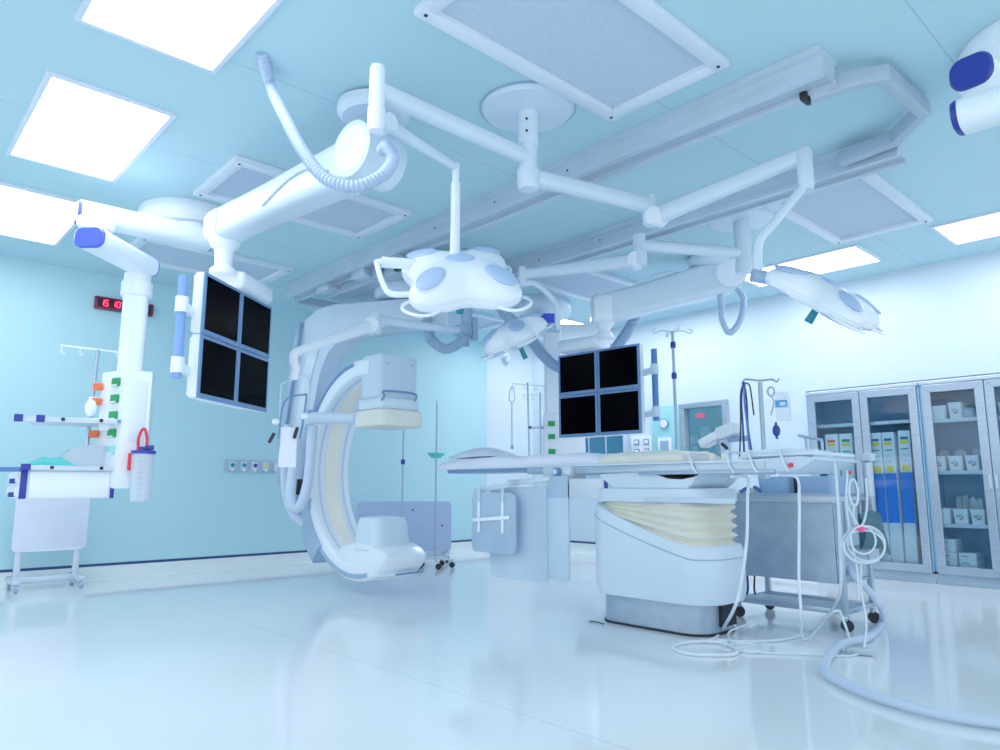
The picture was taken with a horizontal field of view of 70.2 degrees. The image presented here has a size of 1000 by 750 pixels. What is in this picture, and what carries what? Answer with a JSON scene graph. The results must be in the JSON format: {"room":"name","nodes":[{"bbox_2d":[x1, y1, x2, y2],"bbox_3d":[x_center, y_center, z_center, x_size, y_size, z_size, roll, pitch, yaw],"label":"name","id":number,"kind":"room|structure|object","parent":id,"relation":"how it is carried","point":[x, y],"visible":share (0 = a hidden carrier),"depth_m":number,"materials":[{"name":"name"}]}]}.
{"room":"operating room","nodes":[
{"label":"operating room","id":0,"kind":"room"},
{"bbox_2d":[0,255,486,569],"bbox_3d":[-3.851,0.483,7.029,9.860,2.970,0.100,8,-12,-42],"label":"wall","id":1,"kind":"structure","parent":0,"point":[195,507],"depth_m":7.43,"materials":[{"name":"paint"}]},
{"bbox_2d":[93,295,153,316],"bbox_3d":[-3.779,-0.690,7.165,0.540,0.125,0.058,8,-12,-42],"label":"wall clock","id":2,"kind":"object","parent":1,"relation":"attached to","point":[100,302],"visible":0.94,"depth_m":7.06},
{"bbox_2d":[0,539,471,572],"bbox_3d":[-3.815,1.808,6.782,9.860,0.025,0.006,8,-12,-42],"label":"trim","id":3,"kind":"structure","parent":1,"relation":"attached to","point":[300,551],"depth_m":7.13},
{"bbox_2d":[0,541,473,587],"bbox_3d":[-3.804,1.881,6.758,9.860,0.125,0.038,8,-12,-42],"label":"baseboard","id":4,"kind":"structure","parent":1,"relation":"attached to","point":[217,564],"depth_m":7.25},
{"bbox_2d":[224,459,277,471],"bbox_3d":[-2.718,1.010,7.898,0.660,0.130,0.056,8,-12,-42],"label":"outlet panel","id":5,"kind":"object","parent":1,"relation":"attached to","point":[230,465],"visible":0.85,"depth_m":7.86,"materials":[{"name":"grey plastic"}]},
{"bbox_2d":[0,551,999,749],"bbox_3d":[-0.005,1.437,3.213,11.400,0.100,11.400,8,-12,-42],"label":"floor","id":6,"kind":"structure","parent":0,"point":[463,656],"depth_m":3.42,"materials":[{"name":"tile"}]},
{"bbox_2d":[5,498,89,592],"bbox_3d":[-3.947,1.427,6.240,0.560,0.860,0.380,8,-12,-42],"label":"stand","id":7,"kind":"object","parent":6,"relation":"on","point":[59,524],"visible":0.94,"depth_m":6.21,"materials":[{"name":"metal"}]},
{"bbox_2d":[401,430,404,516],"bbox_3d":[-1.085,1.194,8.022,0.417,1.871,0.390,-1,-9,7],"label":"stand","id":8,"kind":"object","parent":6,"relation":"on","point":[402,459],"visible":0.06,"depth_m":8.03,"materials":[{"name":"metal"}]},
{"bbox_2d":[357,501,451,562],"bbox_3d":[-1.140,1.860,8.481,1.120,0.700,0.380,0,-9,-1],"label":"barrier","id":9,"kind":"object","parent":6,"relation":"on","point":[419,516],"visible":0.53,"depth_m":8.46,"materials":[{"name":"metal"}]},
{"bbox_2d":[419,401,454,569],"bbox_3d":[-0.700,1.197,7.913,0.417,1.831,0.390,-1,-9,7],"label":"stand","id":10,"kind":"object","parent":6,"relation":"on","point":[435,455],"visible":0.86,"depth_m":7.87,"materials":[{"name":"metal"}]},
{"bbox_2d":[438,434,856,636],"bbox_3d":[0.758,1.076,5.001,0.590,1.168,3.247,8,-12,-41],"label":"table","id":11,"kind":"object","parent":6,"relation":"on","point":[668,560],"visible":1,"depth_m":4.35,"materials":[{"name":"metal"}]},
{"bbox_2d":[449,447,519,458],"bbox_3d":[-0.132,0.658,6.027,0.420,0.089,0.520,8,-12,-42],"label":"pillow","id":12,"kind":"object","parent":11,"relation":"on","point":[482,452],"visible":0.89,"depth_m":5.89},
{"bbox_2d":[472,466,574,582],"bbox_3d":[0.146,1.065,5.104,0.894,0.797,0.147,-7,-11,39],"label":"shield","id":13,"kind":"object","parent":11,"relation":"hanging from","point":[525,531],"visible":1,"depth_m":5.08,"materials":[{"name":"plastic"}]},
{"bbox_2d":[698,422,747,458],"bbox_3d":[1.497,0.477,4.792,0.158,0.307,0.338,8,-12,-42],"label":"injector","id":14,"kind":"object","parent":11,"relation":"attached to","point":[727,433],"visible":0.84,"depth_m":4.76,"materials":[{"name":"white plastic"}]},
{"bbox_2d":[741,378,779,478],"bbox_3d":[1.674,0.334,4.555,0.054,0.656,0.270,8,-12,-42],"label":"pole","id":15,"kind":"object","parent":11,"relation":"attached to","point":[760,386],"depth_m":4.56,"materials":[{"name":"metal"}]},
{"bbox_2d":[740,382,744,451],"bbox_3d":[1.586,0.288,4.633,0.013,0.491,0.034,8,-12,-42],"label":"lead","id":16,"kind":"object","parent":15,"relation":"hanging from","point":[742,388],"visible":0.92,"depth_m":4.64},
{"bbox_2d":[743,382,750,449],"bbox_3d":[1.608,0.289,4.639,0.013,0.491,0.033,8,-12,-42],"label":"lead","id":17,"kind":"object","parent":15,"relation":"hanging from","point":[749,448],"visible":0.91,"depth_m":4.64,"materials":[{"name":"blue rubber"}]},
{"bbox_2d":[776,449,841,640],"bbox_3d":[1.826,0.980,4.048,0.276,1.074,0.908,-6,-11,32],"label":"power cable","id":18,"kind":"object","parent":11,"relation":"hanging from","point":[816,450],"visible":0.95,"depth_m":3.88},
{"bbox_2d":[845,470,859,599],"bbox_3d":[1.963,0.894,3.979,0.036,0.712,0.147,-6,-11,32],"label":"cable","id":19,"kind":"object","parent":11,"relation":"hanging from","point":[846,504],"visible":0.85,"depth_m":3.98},
{"bbox_2d":[848,471,858,506],"bbox_3d":[1.989,0.642,4.027,0.098,0.202,0.047,8,-12,-42],"label":"cable loop","id":20,"kind":"object","parent":11,"relation":"hanging from","point":[849,472],"visible":0.94,"depth_m":4.04,"materials":[{"name":"white plastic"}]},
{"bbox_2d":[845,470,865,531],"bbox_3d":[1.983,0.709,4.003,0.154,0.339,0.056,6,-11,-34],"label":"cable","id":21,"kind":"object","parent":20,"relation":"hanging from","point":[846,481],"visible":0.7,"depth_m":3.98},
{"bbox_2d":[852,478,867,525],"bbox_3d":[2.069,0.731,4.076,0.195,0.279,0.040,6,-11,-35],"label":"cable","id":22,"kind":"object","parent":20,"relation":"hanging from","point":[866,488],"visible":0.87,"depth_m":4.10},
{"bbox_2d":[652,325,692,449],"bbox_3d":[1.567,0.707,6.250,0.417,2.282,0.390,-1,-9,7],"label":"stand","id":23,"kind":"object","parent":6,"relation":"on","point":[672,343],"visible":0.47,"depth_m":6.33,"materials":[{"name":"metal"}]},
{"bbox_2d":[671,475,749,656],"bbox_3d":[1.214,1.040,4.011,0.661,0.949,0.380,8,-12,-42],"label":"power cable","id":24,"kind":"object","parent":6,"relation":"on","point":[711,640],"visible":0.99,"depth_m":3.93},
{"bbox_2d":[724,623,762,652],"bbox_3d":[1.345,1.465,3.999,0.193,0.084,0.496,-1,-9,8],"label":"power cable","id":25,"kind":"object","parent":6,"relation":"on","point":[747,624],"visible":0.92,"depth_m":3.96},
{"bbox_2d":[716,609,850,642],"bbox_3d":[1.683,1.424,4.052,0.806,0.204,0.438,4,-10,-26],"label":"power cable","id":26,"kind":"object","parent":6,"relation":"on","point":[835,610],"visible":0.89,"depth_m":4.02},
{"bbox_2d":[731,453,878,631],"bbox_3d":[2.045,1.083,4.795,0.492,1.090,0.835,8,-12,-42],"label":"cart","id":27,"kind":"object","parent":6,"relation":"on","point":[773,517],"visible":0.72,"depth_m":4.64,"materials":[{"name":"metal"}]},
{"bbox_2d":[758,476,793,492],"bbox_3d":[1.941,0.767,4.915,0.268,0.128,0.227,8,-12,-42],"label":"plastic bin","id":28,"kind":"object","parent":27,"relation":"on","point":[778,484],"visible":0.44,"depth_m":4.81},
{"bbox_2d":[748,593,857,607],"bbox_3d":[2.013,1.504,4.736,0.180,0.012,0.690,8,-12,-42],"label":"shelf","id":29,"kind":"object","parent":27,"relation":"attached to","point":[758,595],"depth_m":4.72,"materials":[{"name":"grey metal"}]},
{"bbox_2d":[797,476,845,495],"bbox_3d":[2.131,0.735,4.712,0.268,0.128,0.247,8,-12,-42],"label":"plastic bin","id":30,"kind":"object","parent":27,"relation":"on","point":[809,484],"visible":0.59,"depth_m":4.62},
{"bbox_2d":[839,496,865,501],"bbox_3d":[2.027,0.840,4.854,0.460,0.030,0.750,8,-12,-42],"label":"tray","id":31,"kind":"object","parent":27,"relation":"on","point":[841,498],"depth_m":4.59,"materials":[{"name":"metal"}]},
{"bbox_2d":[841,525,885,563],"bbox_3d":[2.030,0.944,3.960,0.248,0.215,0.057,0,-9,1],"label":"cable coil","id":32,"kind":"object","parent":27,"relation":"hanging from","point":[858,528],"visible":1,"depth_m":3.95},
{"bbox_2d":[857,510,890,554],"bbox_3d":[2.453,1.031,4.624,0.460,0.300,0.061,8,-12,-40],"label":"sheet","id":33,"kind":"object","parent":27,"relation":"hanging from","point":[867,540],"visible":0.79,"depth_m":4.55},
{"bbox_2d":[744,560,866,656],"bbox_3d":[1.745,1.258,3.838,0.838,0.458,0.291,3,-9,-18],"label":"cord","id":34,"kind":"object","parent":6,"relation":"on","point":[861,592],"visible":0.84,"depth_m":3.75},
{"bbox_2d":[840,646,873,655],"bbox_3d":[1.866,1.449,3.743,0.170,0.035,0.055,-4,-10,22],"label":"plug","id":35,"kind":"object","parent":6,"relation":"on","point":[865,651],"visible":0.91,"depth_m":3.72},
{"bbox_2d":[805,382,937,583],"bbox_3d":[3.740,1.065,7.126,0.450,1.850,1.073,8,-12,-42],"label":"tall cabinet","id":36,"kind":"object","parent":6,"relation":"on","point":[861,412],"visible":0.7,"depth_m":7.04,"materials":[{"name":"metal"}]},
{"bbox_2d":[825,434,846,557],"bbox_3d":[3.488,1.255,7.303,0.243,1.280,0.125,8,-12,-42],"label":"carton","id":37,"kind":"object","parent":36,"relation":"in","point":[832,442],"visible":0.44,"depth_m":7.27,"materials":[{"name":"white cardboard"}]},
{"bbox_2d":[818,426,874,429],"bbox_3d":[3.572,0.538,7.409,0.360,0.018,0.494,8,-12,-42],"label":"shelf","id":38,"kind":"object","parent":36,"relation":"attached to","point":[819,427],"depth_m":7.40,"materials":[{"name":"metal"}]},
{"bbox_2d":[839,433,859,545],"bbox_3d":[3.586,1.239,7.198,0.243,1.280,0.125,8,-12,-42],"label":"carton","id":39,"kind":"object","parent":36,"relation":"in","point":[847,443],"visible":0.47,"depth_m":7.13,"materials":[{"name":"white cardboard"}]},
{"bbox_2d":[870,433,891,561],"bbox_3d":[3.776,1.212,6.994,0.243,1.270,0.107,8,-12,-42],"label":"carton","id":40,"kind":"object","parent":36,"relation":"in","point":[876,438],"visible":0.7,"depth_m":6.92,"materials":[{"name":"blue cardboard"}]},
{"bbox_2d":[881,432,905,562],"bbox_3d":[3.854,1.198,6.910,0.243,1.270,0.107,8,-12,-42],"label":"carton","id":41,"kind":"object","parent":36,"relation":"in","point":[890,446],"visible":0.81,"depth_m":6.83,"materials":[{"name":"blue cardboard"}]},
{"bbox_2d":[870,421,919,426],"bbox_3d":[3.924,0.478,7.032,0.360,0.018,0.494,8,-12,-42],"label":"shelf","id":42,"kind":"object","parent":36,"relation":"attached to","point":[876,423],"depth_m":7.01,"materials":[{"name":"metal"}]},
{"bbox_2d":[898,430,922,563],"bbox_3d":[3.945,1.178,6.814,0.243,1.282,0.134,8,-12,-42],"label":"carton","id":43,"kind":"object","parent":36,"relation":"in","point":[913,550],"visible":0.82,"depth_m":6.73,"materials":[{"name":"blue cardboard"}]},
{"bbox_2d":[820,517,999,728],"bbox_3d":[1.908,1.087,3.716,0.658,0.759,2.271,-2,-9,13],"label":"hose","id":44,"kind":"object","parent":6,"relation":"on","point":[981,720],"visible":0.87,"depth_m":2.94,"materials":[{"name":"plastic"}]},
{"bbox_2d":[918,374,999,588],"bbox_3d":[4.461,0.944,6.354,0.450,1.850,1.041,8,-12,-42],"label":"tall cabinet","id":45,"kind":"object","parent":6,"relation":"on","point":[977,489],"visible":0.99,"depth_m":6.53,"materials":[{"name":"metal"}]},
{"bbox_2d":[932,405,949,418],"bbox_3d":[4.143,0.367,6.712,0.276,0.130,0.180,8,-12,-42],"label":"storage bin","id":46,"kind":"object","parent":45,"relation":"on","point":[939,412],"visible":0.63,"depth_m":6.61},
{"bbox_2d":[937,450,949,470],"bbox_3d":[4.133,0.801,6.655,0.276,0.205,0.122,8,-12,-42],"label":"storage bin","id":47,"kind":"object","parent":45,"relation":"on","point":[942,459],"visible":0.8,"depth_m":6.56,"materials":[{"name":"cardboard"}]},
{"bbox_2d":[933,399,953,405],"bbox_3d":[4.249,0.339,6.809,0.160,0.213,0.160,8,-12,-42],"label":"pack","id":48,"kind":"object","parent":45,"relation":"on","point":[939,402],"visible":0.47,"depth_m":6.77,"materials":[{"name":"white plastic"}]},
{"bbox_2d":[942,508,955,523],"bbox_3d":[4.133,1.303,6.576,0.276,0.140,0.122,8,-12,-42],"label":"storage bin","id":49,"kind":"object","parent":45,"relation":"on","point":[947,513],"visible":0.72,"depth_m":6.48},
{"bbox_2d":[947,449,966,470],"bbox_3d":[4.224,0.786,6.557,0.276,0.205,0.122,8,-12,-42],"label":"storage bin","id":50,"kind":"object","parent":45,"relation":"on","point":[957,462],"visible":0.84,"depth_m":6.48,"materials":[{"name":"cardboard"}]},
{"bbox_2d":[947,402,968,417],"bbox_3d":[4.252,0.339,6.597,0.276,0.150,0.117,8,-12,-42],"label":"storage bin","id":51,"kind":"object","parent":45,"relation":"on","point":[956,409],"visible":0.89,"depth_m":6.51,"materials":[{"name":"white plastic"}]},
{"bbox_2d":[934,420,987,424],"bbox_3d":[4.298,0.430,6.629,0.360,0.018,0.478,8,-12,-42],"label":"shelf","id":52,"kind":"object","parent":45,"relation":"attached to","point":[936,422],"depth_m":6.66,"materials":[{"name":"metal"}]},
{"bbox_2d":[952,508,974,523],"bbox_3d":[4.224,1.287,6.478,0.276,0.140,0.122,8,-12,-42],"label":"storage bin","id":53,"kind":"object","parent":45,"relation":"on","point":[961,515],"visible":0.92,"depth_m":6.39,"materials":[{"name":"cardboard"}]},
{"bbox_2d":[964,406,976,416],"bbox_3d":[4.339,0.350,6.560,0.200,0.113,0.120,8,-12,-42],"label":"pack","id":54,"kind":"object","parent":45,"relation":"on","point":[970,411],"visible":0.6,"depth_m":6.49,"materials":[{"name":"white plastic"}]},
{"bbox_2d":[960,565,984,568],"bbox_3d":[4.252,1.745,6.404,0.243,0.056,0.135,8,-12,-42],"label":"box","id":55,"kind":"object","parent":45,"relation":"in","point":[983,566],"visible":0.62,"depth_m":6.36,"materials":[{"name":"white cardboard"}]},
{"bbox_2d":[959,559,984,566],"bbox_3d":[4.252,1.688,6.413,0.243,0.056,0.135,8,-12,-42],"label":"box","id":56,"kind":"object","parent":55,"relation":"on","point":[969,563],"visible":0.88,"depth_m":6.34,"materials":[{"name":"white cardboard"}]},
{"bbox_2d":[959,551,983,559],"bbox_3d":[4.252,1.631,6.422,0.243,0.056,0.135,8,-12,-42],"label":"box","id":57,"kind":"object","parent":56,"relation":"on","point":[967,555],"visible":1,"depth_m":6.35,"materials":[{"name":"white cardboard"}]},
{"bbox_2d":[964,449,981,469],"bbox_3d":[4.316,0.770,6.459,0.276,0.205,0.122,8,-12,-42],"label":"storage bin","id":58,"kind":"object","parent":45,"relation":"on","point":[973,462],"visible":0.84,"depth_m":6.37,"materials":[{"name":"cardboard"}]},
{"bbox_2d":[969,509,987,524],"bbox_3d":[4.316,1.272,6.380,0.276,0.140,0.122,8,-12,-42],"label":"storage bin","id":59,"kind":"object","parent":45,"relation":"on","point":[979,516],"visible":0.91,"depth_m":6.29,"materials":[{"name":"cardboard"}]},
{"bbox_3d":[4.147,1.763,6.516,0.243,0.056,0.135,8,-12,-42],"label":"box","id":60,"kind":"object","parent":45,"relation":"in","visible":0},
{"bbox_2d":[946,558,959,565],"bbox_3d":[4.147,1.706,6.525,0.243,0.056,0.135,8,-12,-42],"label":"box","id":61,"kind":"object","parent":60,"relation":"on","point":[955,562],"visible":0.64,"depth_m":6.42,"materials":[{"name":"white cardboard"}]},
{"bbox_2d":[946,551,963,558],"bbox_3d":[4.147,1.648,6.534,0.243,0.056,0.135,8,-12,-42],"label":"box","id":62,"kind":"object","parent":61,"relation":"on","point":[949,555],"visible":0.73,"depth_m":6.44,"materials":[{"name":"white cardboard"}]},
{"bbox_2d":[945,545,963,551],"bbox_3d":[4.147,1.591,6.543,0.243,0.056,0.135,8,-12,-42],"label":"box","id":63,"kind":"object","parent":62,"relation":"on","point":[958,548],"visible":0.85,"depth_m":6.46,"materials":[{"name":"white cardboard"}]},
{"bbox_2d":[944,538,962,545],"bbox_3d":[4.147,1.534,6.552,0.243,0.056,0.135,8,-12,-42],"label":"box","id":64,"kind":"object","parent":63,"relation":"on","point":[948,541],"visible":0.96,"depth_m":6.47,"materials":[{"name":"white cardboard"}]},
{"bbox_2d":[0,0,999,342],"bbox_3d":[-0.005,-1.596,3.690,11.400,0.100,11.400,8,-12,-42],"label":"ceiling","id":65,"kind":"structure","parent":0,"point":[319,51],"depth_m":4.13,"materials":[{"name":"paint"}]},
{"bbox_2d":[0,182,77,245],"bbox_3d":[-3.700,-1.240,5.582,0.640,0.020,1.230,8,-12,-42],"label":"recessed light","id":66,"kind":"object","parent":65,"relation":"in","point":[27,214],"visible":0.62,"depth_m":5.55,"materials":[{"name":"plastic"}]},
{"bbox_2d":[5,70,176,182],"bbox_3d":[-2.489,-1.444,4.286,0.640,0.020,1.230,8,-12,-42],"label":"recessed light","id":67,"kind":"object","parent":65,"relation":"in","point":[69,124],"visible":1,"depth_m":4.21,"materials":[{"name":"plastic"}]},
{"bbox_2d":[0,197,219,498],"bbox_3d":[-2.561,-0.265,4.848,0.965,2.169,1.875,-4,-10,24],"label":"boom","id":68,"kind":"object","parent":65,"relation":"hanging from","point":[126,401],"visible":0.96,"depth_m":4.66,"materials":[{"name":"white plastic"}]},
{"bbox_2d":[25,457,76,465],"bbox_3d":[-2.809,0.546,4.452,0.300,0.074,0.160,8,-12,-40],"label":"pack","id":69,"kind":"object","parent":68,"relation":"on","point":[56,461],"visible":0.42,"depth_m":4.40,"materials":[{"name":"teal fabric"}]},
{"bbox_2d":[24,421,98,426],"bbox_3d":[-2.781,0.312,4.654,0.530,0.022,0.400,4,-10,-24],"label":"shelf","id":70,"kind":"object","parent":68,"relation":"attached to","point":[41,423],"depth_m":4.59,"materials":[{"name":"white plastic"}]},
{"bbox_2d":[57,445,105,465],"bbox_3d":[-2.779,0.531,4.621,0.388,0.154,0.263,8,-12,-42],"label":"plastic tray","id":71,"kind":"object","parent":68,"relation":"on","point":[88,455],"visible":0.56,"depth_m":4.57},
{"bbox_2d":[127,427,155,501],"bbox_3d":[-2.305,0.571,4.559,0.179,0.470,0.150,2,-9,-11],"label":"canister","id":72,"kind":"object","parent":68,"relation":"attached to","point":[140,463],"visible":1,"depth_m":4.51,"materials":[{"name":"white plastic"}]},
{"bbox_2d":[74,0,283,74],"bbox_3d":[-1.275,-1.648,2.987,0.640,0.020,1.230,8,-12,-42],"label":"recessed light","id":73,"kind":"object","parent":65,"relation":"in","point":[204,35],"visible":1,"depth_m":3.25,"materials":[{"name":"plastic"}]},
{"bbox_2d":[129,237,293,283],"bbox_3d":[-2.749,-1.051,6.689,1.380,0.044,0.750,8,-12,-42],"label":"ceiling vent","id":74,"kind":"object","parent":65,"relation":"in","point":[168,256],"visible":0.49,"depth_m":6.68,"materials":[{"name":"metal"}]},
{"bbox_2d":[170,52,409,412],"bbox_3d":[-1.266,-0.692,4.068,0.943,1.619,2.327,8,-12,-42],"label":"boom","id":75,"kind":"object","parent":65,"relation":"hanging from","point":[228,365],"visible":0.99,"depth_m":4.17,"materials":[{"name":"plastic"}]},
{"bbox_2d":[188,334,232,405],"bbox_3d":[-1.736,-0.021,4.317,0.050,0.371,0.427,-1,-9,8],"label":"monitor","id":76,"kind":"object","parent":75,"relation":"on","point":[210,363],"depth_m":4.23,"materials":[{"name":"black plastic"}]},
{"bbox_2d":[193,272,235,346],"bbox_3d":[-1.736,-0.393,4.376,0.050,0.371,0.427,-1,-9,8],"label":"monitor","id":77,"kind":"object","parent":75,"relation":"on","point":[214,300],"depth_m":4.27,"materials":[{"name":"black plastic"}]},
{"bbox_2d":[193,155,411,239],"bbox_3d":[-1.433,-1.273,5.280,1.380,0.044,0.750,8,-12,-42],"label":"ceiling vent","id":78,"kind":"object","parent":65,"relation":"in","point":[359,216],"visible":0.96,"depth_m":5.31,"materials":[{"name":"metal"}]},
{"bbox_2d":[448,310,503,330],"bbox_3d":[-0.587,-0.710,8.861,1.380,0.044,0.750,8,-12,-42],"label":"ceiling vent","id":79,"kind":"object","parent":65,"relation":"in","point":[485,321],"visible":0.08,"depth_m":8.99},
{"bbox_2d":[512,294,607,496],"bbox_3d":[0.571,0.203,7.720,0.892,2.199,1.639,5,-10,-27],"label":"boom","id":80,"kind":"object","parent":65,"relation":"hanging from","point":[579,486],"visible":0.35,"depth_m":7.29,"materials":[{"name":"plastic"}]},
{"bbox_2d":[512,382,544,455],"bbox_3d":[0.327,0.515,7.262,0.403,0.900,0.121,0,-9,-2],"label":"rack","id":81,"kind":"object","parent":80,"relation":"attached to","point":[540,427],"visible":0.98,"depth_m":7.29,"materials":[{"name":"silver metal"}]},
{"bbox_2d":[509,386,514,448],"bbox_3d":[0.123,0.436,7.305,0.065,0.654,0.029,3,-9,-17],"label":"suction line","id":82,"kind":"object","parent":81,"relation":"hanging from","point":[511,446],"visible":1,"depth_m":7.30,"materials":[{"name":"grey plastic"}]},
{"bbox_2d":[286,44,836,300],"bbox_3d":[-0.278,-1.188,5.478,0.200,0.149,5.540,8,-12,-42],"label":"rail","id":83,"kind":"object","parent":65,"relation":"attached to","point":[775,87],"visible":0.95,"depth_m":4.24,"materials":[{"name":"metal"}]},
{"bbox_2d":[294,297,340,307],"bbox_3d":[-1.786,-0.775,7.942,1.190,0.085,0.228,8,-12,-42],"label":"channel","id":84,"kind":"object","parent":83,"relation":"attached to","point":[313,302],"visible":0.27,"depth_m":7.79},
{"bbox_2d":[277,254,447,581],"bbox_3d":[-1.091,0.435,6.674,1.660,2.735,1.810,8,-12,-42],"label":"scanner","id":85,"kind":"object","parent":83,"relation":"hanging from","point":[377,391],"visible":0.87,"depth_m":6.37,"materials":[{"name":"white plastic"}]},
{"bbox_2d":[799,63,930,166],"bbox_3d":[1.950,-1.409,3.885,1.030,0.135,0.576,8,-12,-42],"label":"channel","id":86,"kind":"object","parent":83,"relation":"attached to","point":[886,76],"visible":0.77,"depth_m":3.68,"materials":[{"name":"white plastic"}]},
{"bbox_2d":[414,0,728,121],"bbox_3d":[0.378,-1.578,3.342,1.380,0.044,0.750,8,-12,-42],"label":"ceiling vent","id":87,"kind":"object","parent":65,"relation":"in","point":[612,59],"visible":1,"depth_m":3.39,"materials":[{"name":"metal"}]},
{"bbox_2d":[527,271,639,300],"bbox_3d":[0.830,-0.948,7.344,1.380,0.044,0.750,8,-12,-42],"label":"ceiling vent","id":88,"kind":"object","parent":65,"relation":"in","point":[583,286],"visible":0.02,"depth_m":7.40,"materials":[{"name":"metal"}]},
{"bbox_2d":[367,63,885,334],"bbox_3d":[0.681,-0.820,3.898,2.756,1.367,1.073,1,-9,-9],"label":"light","id":89,"kind":"object","parent":65,"relation":"hanging from","point":[440,281],"visible":1,"depth_m":3.73,"materials":[{"name":"plastic"}]},
{"bbox_2d":[481,207,775,359],"bbox_3d":[1.007,-0.681,5.711,2.370,1.078,0.609,-2,-9,13],"label":"light","id":90,"kind":"object","parent":65,"relation":"hanging from","point":[516,333],"visible":0.98,"depth_m":5.61,"materials":[{"name":"plastic"}]},
{"bbox_2d":[558,255,746,437],"bbox_3d":[1.371,-0.273,6.478,1.752,1.646,0.693,-2,-9,13],"label":"boom","id":91,"kind":"object","parent":65,"relation":"hanging from","point":[601,391],"visible":0.96,"depth_m":6.46,"materials":[{"name":"plastic"}]},
{"bbox_2d":[603,344,643,391],"bbox_3d":[1.068,-0.059,6.330,0.448,0.389,0.050,-8,-12,43],"label":"monitor","id":92,"kind":"object","parent":91,"relation":"on","point":[623,368],"depth_m":6.26,"materials":[{"name":"black plastic"}]},
{"bbox_2d":[602,388,644,435],"bbox_3d":[1.068,0.330,6.269,0.448,0.389,0.050,-8,-12,43],"label":"monitor","id":93,"kind":"object","parent":91,"relation":"on","point":[623,409],"depth_m":6.22,"materials":[{"name":"black plastic"}]},
{"bbox_2d":[505,138,907,275],"bbox_3d":[0.551,-1.057,6.308,0.200,0.149,5.530,8,-12,-42],"label":"rail","id":94,"kind":"object","parent":65,"relation":"attached to","point":[828,173],"visible":0.53,"depth_m":5.12,"materials":[{"name":"metal"}]},
{"bbox_2d":[268,276,523,442],"bbox_3d":[-0.701,-0.227,5.823,2.410,1.663,0.291,8,-12,-42],"label":"shield arm","id":95,"kind":"object","parent":94,"relation":"hanging from","point":[372,325],"visible":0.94,"depth_m":5.53,"materials":[{"name":"metal"}]},
{"bbox_2d":[278,427,296,466],"bbox_3d":[-1.470,0.499,4.928,0.118,0.275,0.024,0,-9,-2],"label":"cloth","id":96,"kind":"object","parent":95,"relation":"hanging from","point":[288,445],"visible":1,"depth_m":4.93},
{"bbox_2d":[422,312,468,353],"bbox_3d":[-0.468,-0.552,6.066,0.405,0.771,0.136,2,-9,-11],"label":"hose","id":97,"kind":"object","parent":95,"relation":"hanging from","point":[461,340],"visible":0.54,"depth_m":5.99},
{"bbox_2d":[496,310,640,371],"bbox_3d":[0.615,-0.410,6.852,1.503,0.717,0.685,2,-9,-15],"label":"hose","id":98,"kind":"object","parent":95,"relation":"hanging from","point":[624,335],"visible":0.38,"depth_m":6.94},
{"bbox_2d":[744,244,883,287],"bbox_3d":[2.934,-1.036,6.878,0.640,0.020,1.230,8,-12,-42],"label":"recessed light","id":99,"kind":"object","parent":65,"relation":"in","point":[855,255],"visible":0.73,"depth_m":6.68,"materials":[{"name":"plastic"}]},
{"bbox_2d":[766,173,932,244],"bbox_3d":[2.641,-1.253,5.405,1.380,0.044,0.750,8,-12,-42],"label":"ceiling vent","id":100,"kind":"object","parent":65,"relation":"in","point":[868,206],"visible":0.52,"depth_m":5.46,"materials":[{"name":"metal"}]},
{"bbox_2d":[930,210,999,245],"bbox_3d":[4.155,-1.241,5.571,0.640,0.020,1.230,8,-12,-42],"label":"recessed light","id":101,"kind":"object","parent":65,"relation":"in","point":[983,226],"visible":1,"depth_m":5.83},
{"bbox_2d":[949,20,999,135],"bbox_3d":[2.302,-1.155,3.048,1.496,0.969,0.720,8,-12,-42],"label":"boom","id":102,"kind":"object","parent":65,"relation":"hanging from","point":[975,75],"visible":1,"depth_m":2.71,"materials":[{"name":"white plastic"}]},
{"bbox_2d":[486,345,532,491],"bbox_3d":[0.148,1.018,10.433,0.690,2.970,0.460,8,-12,-42],"label":"wall","id":103,"kind":"structure","parent":0,"point":[501,375],"depth_m":10.45,"materials":[{"name":"paint"}]},
{"bbox_2d":[532,250,999,541],"bbox_3d":[4.034,0.432,6.703,0.100,2.970,10.360,8,-12,-42],"label":"wall","id":104,"kind":"structure","parent":0,"point":[940,320],"depth_m":7.53,"materials":[{"name":"paint"}]},
{"bbox_2d":[570,542,595,553],"bbox_3d":[1.840,2.191,8.729,0.038,0.125,4.040,8,-12,-42],"label":"baseboard","id":105,"kind":"structure","parent":104,"relation":"attached to","point":[574,547],"depth_m":9.52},
{"bbox_2d":[585,434,628,453],"bbox_3d":[1.326,1.044,9.407,0.127,0.500,0.860,8,-12,-42],"label":"upper cabinet","id":106,"kind":"object","parent":104,"relation":"attached to","point":[613,443],"visible":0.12,"depth_m":9.26,"materials":[{"name":"metal"}]},
{"bbox_2d":[631,435,652,451],"bbox_3d":[1.786,0.918,8.989,0.038,0.300,0.320,8,-12,-42],"label":"panel","id":107,"kind":"object","parent":104,"relation":"attached to","point":[638,443],"visible":0.75,"depth_m":8.99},
{"bbox_2d":[651,405,680,451],"bbox_3d":[2.033,0.737,8.739,0.048,0.720,0.400,8,-12,-42],"label":"control panel","id":108,"kind":"object","parent":104,"relation":"attached to","point":[663,431],"visible":0.73,"depth_m":8.74,"materials":[{"name":"teal plastic"}]},
{"bbox_2d":[679,399,730,459],"bbox_3d":[2.425,0.770,8.370,0.120,0.920,0.640,8,-12,-42],"label":"door frame","id":109,"kind":"structure","parent":104,"relation":"in","point":[683,407],"depth_m":8.52,"materials":[{"name":"metal"}]},
{"label":"outside","id":110,"kind":"structure","parent":0,"visible":0},
{"bbox_2d":[688,406,721,456],"bbox_3d":[2.777,0.781,8.697,0.040,1.400,1.600,8,-12,-42],"label":"door","id":111,"kind":"structure","parent":110,"point":[713,415],"depth_m":8.92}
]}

